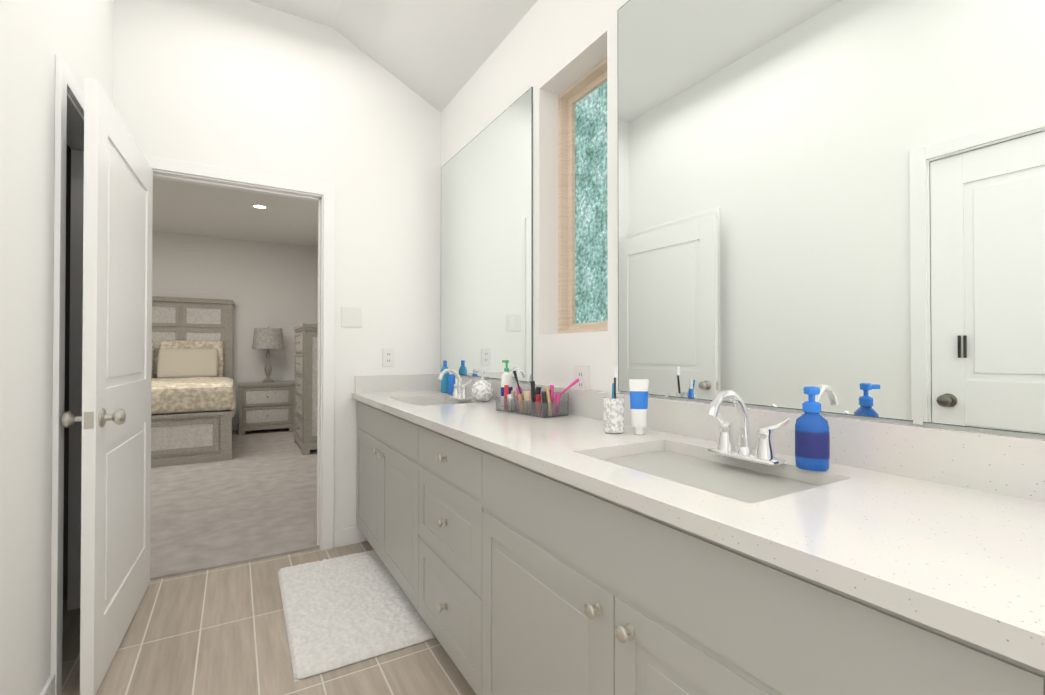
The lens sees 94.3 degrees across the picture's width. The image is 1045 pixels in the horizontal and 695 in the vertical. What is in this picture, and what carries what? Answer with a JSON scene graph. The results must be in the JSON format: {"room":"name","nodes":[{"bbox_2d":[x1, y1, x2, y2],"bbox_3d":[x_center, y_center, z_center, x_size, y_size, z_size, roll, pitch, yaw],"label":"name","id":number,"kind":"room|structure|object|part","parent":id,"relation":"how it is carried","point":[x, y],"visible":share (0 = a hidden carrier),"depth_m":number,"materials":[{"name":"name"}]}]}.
{"room":"bathroom","nodes":[
{"label":"bathroom","id":0,"kind":"room"},
{"bbox_2d":[0,0,113,694],"bbox_3d":[-0.858,-0.536,0.345,0.120,3.350,4.520,0,-1,-31],"label":"wall","id":1,"kind":"structure","parent":0,"point":[36,36],"depth_m":1.39,"materials":[{"name":"white paint"}]},
{"bbox_2d":[50,54,83,694],"bbox_3d":[-1.770,0.102,1.880,0.146,2.099,0.805,0,-1,-31],"label":"door frame","id":2,"kind":"structure","parent":1,"relation":"attached to","point":[69,112],"depth_m":1.62,"materials":[{"name":"white paint"}]},
{"bbox_2d":[63,145,70,599],"bbox_3d":[-2.257,-0.074,1.208,1.400,2.440,1.600,0,-1,-31],"label":"wall","id":3,"kind":"structure","parent":0,"point":[66,392],"depth_m":2.23,"materials":[{"name":"black paint"}]},
{"bbox_2d":[150,428,319,580],"bbox_3d":[-3.693,1.207,4.299,4.860,0.092,5.140,0,-1,-31],"label":"floor","id":4,"kind":"structure","parent":0,"point":[254,498],"depth_m":3.50,"materials":[{"name":"grey carpet"}]},
{"bbox_2d":[151,296,235,466],"bbox_3d":[-4.296,0.247,5.528,1.770,1.847,2.135,0,-1,-31],"label":"bed","id":5,"kind":"object","parent":4,"relation":"on","point":[193,401],"visible":0.52,"depth_m":5.54,"materials":[{"name":"beige fabric"}]},
{"bbox_2d":[151,377,235,417],"bbox_3d":[-4.156,0.548,5.290,1.770,0.379,1.587,0,-1,-31],"label":"duvet","id":6,"kind":"object","parent":5,"relation":"on","point":[192,397],"depth_m":4.93,"materials":[{"name":"beige fabric"}]},
{"bbox_2d":[238,380,294,434],"bbox_3d":[-3.624,0.836,6.879,0.710,0.692,0.480,0,-1,-31],"label":"nightstand","id":7,"kind":"object","parent":4,"relation":"on","point":[266,405],"visible":0.94,"depth_m":6.69,"materials":[{"name":"beige wood"}]},
{"bbox_2d":[252,326,283,381],"bbox_3d":[-3.611,0.093,6.893,0.410,0.790,0.410,0,-1,-31],"label":"lamp","id":8,"kind":"object","parent":7,"relation":"on","point":[268,338],"visible":1,"depth_m":6.76,"materials":[{"name":"grey fabric"}]},
{"bbox_2d":[294,323,316,454],"bbox_3d":[-2.409,0.456,5.766,0.520,1.432,0.900,0,-1,-31],"label":"chest","id":9,"kind":"object","parent":4,"relation":"on","point":[305,422],"visible":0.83,"depth_m":5.32,"materials":[{"name":"beige wood"}]},
{"bbox_2d":[152,231,317,423],"bbox_3d":[-4.975,-0.484,6.471,4.860,3.350,0.120,0,-1,-31],"label":"wall","id":10,"kind":"structure","parent":0,"point":[265,285],"depth_m":7.00,"materials":[{"name":"white paint"}]},
{"bbox_2d":[152,178,317,247],"bbox_3d":[-3.763,-1.898,4.268,4.444,0.660,4.932,0,-1,-31],"label":"ceiling","id":11,"kind":"structure","parent":0,"point":[193,209],"depth_m":5.67,"materials":[{"name":"white paint"}]},
{"bbox_2d":[251,204,267,208],"bbox_3d":[-2.903,-1.556,5.362,0.170,0.004,0.170,0,-1,-31],"label":"recessed light","id":12,"kind":"object","parent":11,"relation":"in","point":[258,206],"visible":1,"depth_m":5.36,"materials":[{"name":"white paint"}]},
{"bbox_2d":[61,541,475,694],"bbox_3d":[-0.625,1.180,0.486,3.480,0.080,4.550,0,-1,-31],"label":"floor","id":13,"kind":"structure","parent":0,"point":[219,631],"depth_m":1.83,"materials":[{"name":"beige tile"}]},
{"bbox_2d":[278,550,435,681],"bbox_3d":[-0.801,1.140,2.208,0.510,0.028,0.956,0,-1,-30],"label":"bath mat","id":14,"kind":"object","parent":13,"relation":"on","point":[344,611],"visible":0.96,"depth_m":2.05,"materials":[{"name":"white fabric"}]},
{"bbox_2d":[352,392,1044,694],"bbox_3d":[0.105,0.719,1.529,0.560,0.860,3.446,0,-1,-31],"label":"bathroom vanity","id":15,"kind":"object","parent":13,"relation":"on","point":[683,547],"depth_m":0.96,"materials":[{"name":"grey paint"}]},
{"bbox_2d":[352,388,1044,655],"bbox_3d":[0.111,0.280,1.529,0.552,0.042,3.458,0,-1,-31],"label":"countertop","id":16,"kind":"structure","parent":15,"relation":"on","point":[974,557],"depth_m":0.72,"materials":[{"name":"white stone"}]},
{"bbox_2d":[441,360,448,392],"bbox_3d":[-0.467,0.174,2.921,0.050,0.192,0.050,0,-1,-31],"label":"bottle","id":17,"kind":"object","parent":16,"relation":"on","point":[444,384],"visible":0.79,"depth_m":2.90,"materials":[{"name":"blue plastic"}]},
{"bbox_2d":[448,372,454,393],"bbox_3d":[-0.408,0.198,2.793,0.040,0.141,0.040,0,-1,-31],"label":"bottle","id":18,"kind":"object","parent":16,"relation":"on","point":[451,379],"visible":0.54,"depth_m":2.78,"materials":[{"name":"blue plastic"}]},
{"bbox_2d":[436,368,471,399],"bbox_3d":[-0.365,0.187,2.498,0.148,0.160,0.194,0,-1,-31],"label":"faucet","id":19,"kind":"object","parent":16,"relation":"on","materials":[{"name":"silver metal"}]},
{"bbox_2d":[471,370,493,401],"bbox_3d":[-0.198,0.189,2.400,0.112,0.152,0.112,0,-1,-31],"label":"dispenser bottle","id":20,"kind":"object","parent":16,"relation":"on","point":[482,389],"visible":1,"depth_m":2.36,"materials":[{"name":"ceramic"}]},
{"bbox_2d":[501,360,512,396],"bbox_3d":[-0.072,0.160,2.207,0.048,0.208,0.078,0,-1,24],"label":"lotion bottle","id":21,"kind":"object","parent":16,"relation":"on","point":[506,378],"visible":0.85,"depth_m":2.18,"materials":[{"name":"white plastic"}]},
{"bbox_2d":[496,371,579,417],"bbox_3d":[0.054,0.177,1.930,0.136,0.168,0.360,0,-1,-39],"label":"tray","id":22,"kind":"object","parent":16,"relation":"on","point":[538,402],"visible":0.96,"depth_m":1.88,"materials":[{"name":"clear plastic"}]},
{"bbox_2d":[603,368,624,433],"bbox_3d":[0.277,0.160,1.473,0.064,0.195,0.064,0,-1,-31],"label":"toothbrush cup","id":23,"kind":"object","parent":16,"relation":"on","point":[613,409],"visible":1,"depth_m":1.45,"materials":[{"name":"ceramic"}]},
{"bbox_2d":[629,379,648,434],"bbox_3d":[0.347,0.176,1.444,0.058,0.162,0.039,0,0,7],"label":"toothpaste","id":24,"kind":"object","parent":16,"relation":"on","point":[638,388],"visible":1,"depth_m":1.44,"materials":[{"name":"white plastic"}]},
{"bbox_2d":[700,390,794,467],"bbox_3d":[0.470,0.175,1.093,0.148,0.160,0.194,0,-1,-31],"label":"faucet","id":25,"kind":"object","parent":16,"relation":"on","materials":[{"name":"silver metal"}]},
{"bbox_2d":[795,386,829,470],"bbox_3d":[0.602,0.167,1.009,0.062,0.172,0.051,0,-1,29],"label":"soap bottle","id":26,"kind":"object","parent":16,"relation":"on","point":[812,442],"visible":1,"depth_m":1.00,"materials":[{"name":"blue plastic"}]},
{"bbox_2d":[113,0,440,529],"bbox_3d":[-2.395,-0.521,2.130,4.860,3.350,0.120,0,-1,-31],"label":"wall","id":27,"kind":"structure","parent":0,"point":[247,85],"depth_m":2.83,"materials":[{"name":"white paint"}]},
{"bbox_2d":[143,154,334,549],"bbox_3d":[-1.540,0.108,2.633,0.955,2.099,0.151,0,-1,-31],"label":"door frame","id":28,"kind":"structure","parent":27,"relation":"attached to","point":[163,168],"depth_m":2.79,"materials":[{"name":"white paint"}]},
{"bbox_2d":[61,77,152,694],"bbox_3d":[-1.620,0.136,1.973,0.163,2.018,0.911,0,-1,-28],"label":"bedroom door","id":29,"kind":"structure","parent":28,"relation":"attached to","point":[114,418],"depth_m":1.76,"materials":[{"name":"white paint"}]},
{"bbox_2d":[341,307,361,326],"bbox_3d":[-1.012,-0.180,2.873,0.118,0.116,0.008,0,-1,-31],"label":"light switch","id":30,"kind":"object","parent":27,"relation":"attached to","point":[351,316],"visible":1,"depth_m":2.87,"materials":[{"name":"white plastic"}]},
{"bbox_2d":[383,348,393,366],"bbox_3d":[-0.824,0.061,2.984,0.072,0.116,0.007,0,-1,-31],"label":"outlet","id":31,"kind":"object","parent":27,"relation":"attached to","point":[388,357],"visible":1,"depth_m":2.98,"materials":[{"name":"white plastic"}]},
{"bbox_2d":[356,374,435,391],"bbox_3d":[-0.768,0.221,3.007,0.518,0.100,0.020,0,-1,-31],"label":"backsplash","id":32,"kind":"structure","parent":27,"relation":"attached to","point":[363,383],"depth_m":2.99,"materials":[{"name":"white stone"}]},
{"bbox_2d":[249,0,537,111],"bbox_3d":[-0.123,-1.907,0.863,1.664,0.700,4.404,0,-1,-31],"label":"ceiling","id":33,"kind":"structure","parent":0,"point":[436,54],"depth_m":2.65,"materials":[{"name":"white paint"}]},
{"bbox_2d":[441,0,1044,439],"bbox_3d":[0.750,-0.528,1.300,0.300,3.350,4.520,0,-1,-31],"label":"wall","id":34,"kind":"structure","parent":0,"point":[547,50],"depth_m":2.13,"materials":[{"name":"white paint"}]},
{"bbox_2d":[441,87,532,381],"bbox_3d":[-0.243,-0.506,2.667,0.007,1.342,1.119,0,-1,-31],"label":"mirror","id":35,"kind":"object","parent":34,"relation":"attached to","point":[487,249],"visible":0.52,"depth_m":2.53,"materials":[{"name":"clear glass"}]},
{"bbox_2d":[574,364,588,389],"bbox_3d":[0.227,0.124,1.874,0.007,0.116,0.095,0,-1,-31],"label":"outlet","id":36,"kind":"object","parent":34,"relation":"attached to","point":[581,372],"visible":0.83,"depth_m":1.87,"materials":[{"name":"white plastic"}]},
{"bbox_2d":[558,57,607,333],"bbox_3d":[0.311,-0.602,2.020,0.080,1.088,0.452,0,-1,-31],"label":"window","id":37,"kind":"structure","parent":34,"relation":"in","point":[582,221],"depth_m":2.12,"materials":[{"name":"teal glass"}]},
{"bbox_3d":[0.329,-0.602,2.030,0.006,0.990,0.354,0,-1,-31],"label":"glass","id":38,"kind":"part","parent":37,"relation":"part of","materials":[{"name":"teal glass"}]},
{"bbox_2d":[464,377,1044,499],"bbox_3d":[0.340,0.210,1.666,0.019,0.100,3.458,0,-1,-31],"label":"backsplash","id":39,"kind":"structure","parent":34,"relation":"attached to","point":[1014,465],"depth_m":0.95,"materials":[{"name":"white stone"}]},
{"bbox_2d":[618,0,1044,434],"bbox_3d":[0.612,-0.519,1.230,0.007,1.342,1.084,0,-1,-31],"label":"mirror","id":40,"kind":"object","parent":34,"relation":"attached to","point":[840,204],"visible":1,"depth_m":1.08,"materials":[{"name":"clear glass"}]},
{"bbox_3d":[-5.722,-0.513,3.090,0.120,3.350,4.930,0,-1,-31],"label":"wall","id":41,"kind":"structure","parent":0,"visible":0},
{"bbox_2d":[39,674,54,694],"bbox_3d":[-1.236,1.095,1.099,0.013,0.100,1.069,0,-1,-31],"label":"baseboard","id":42,"kind":"structure","parent":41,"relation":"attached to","point":[49,688],"depth_m":1.52,"materials":[{"name":"white paint"}]},
{"bbox_2d":[232,423,237,430],"bbox_3d":[-5.017,1.128,6.353,4.380,0.100,0.016,0,-1,-31],"label":"baseboard","id":43,"kind":"structure","parent":41,"relation":"attached to","point":[234,426],"depth_m":6.90,"materials":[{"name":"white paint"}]},
{"bbox_2d":[334,526,362,539],"bbox_3d":[-0.893,1.100,3.087,0.627,0.100,0.013,0,-1,-31],"label":"baseboard","id":44,"kind":"structure","parent":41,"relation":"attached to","point":[348,536],"depth_m":2.84,"materials":[{"name":"white paint"}]}
]}

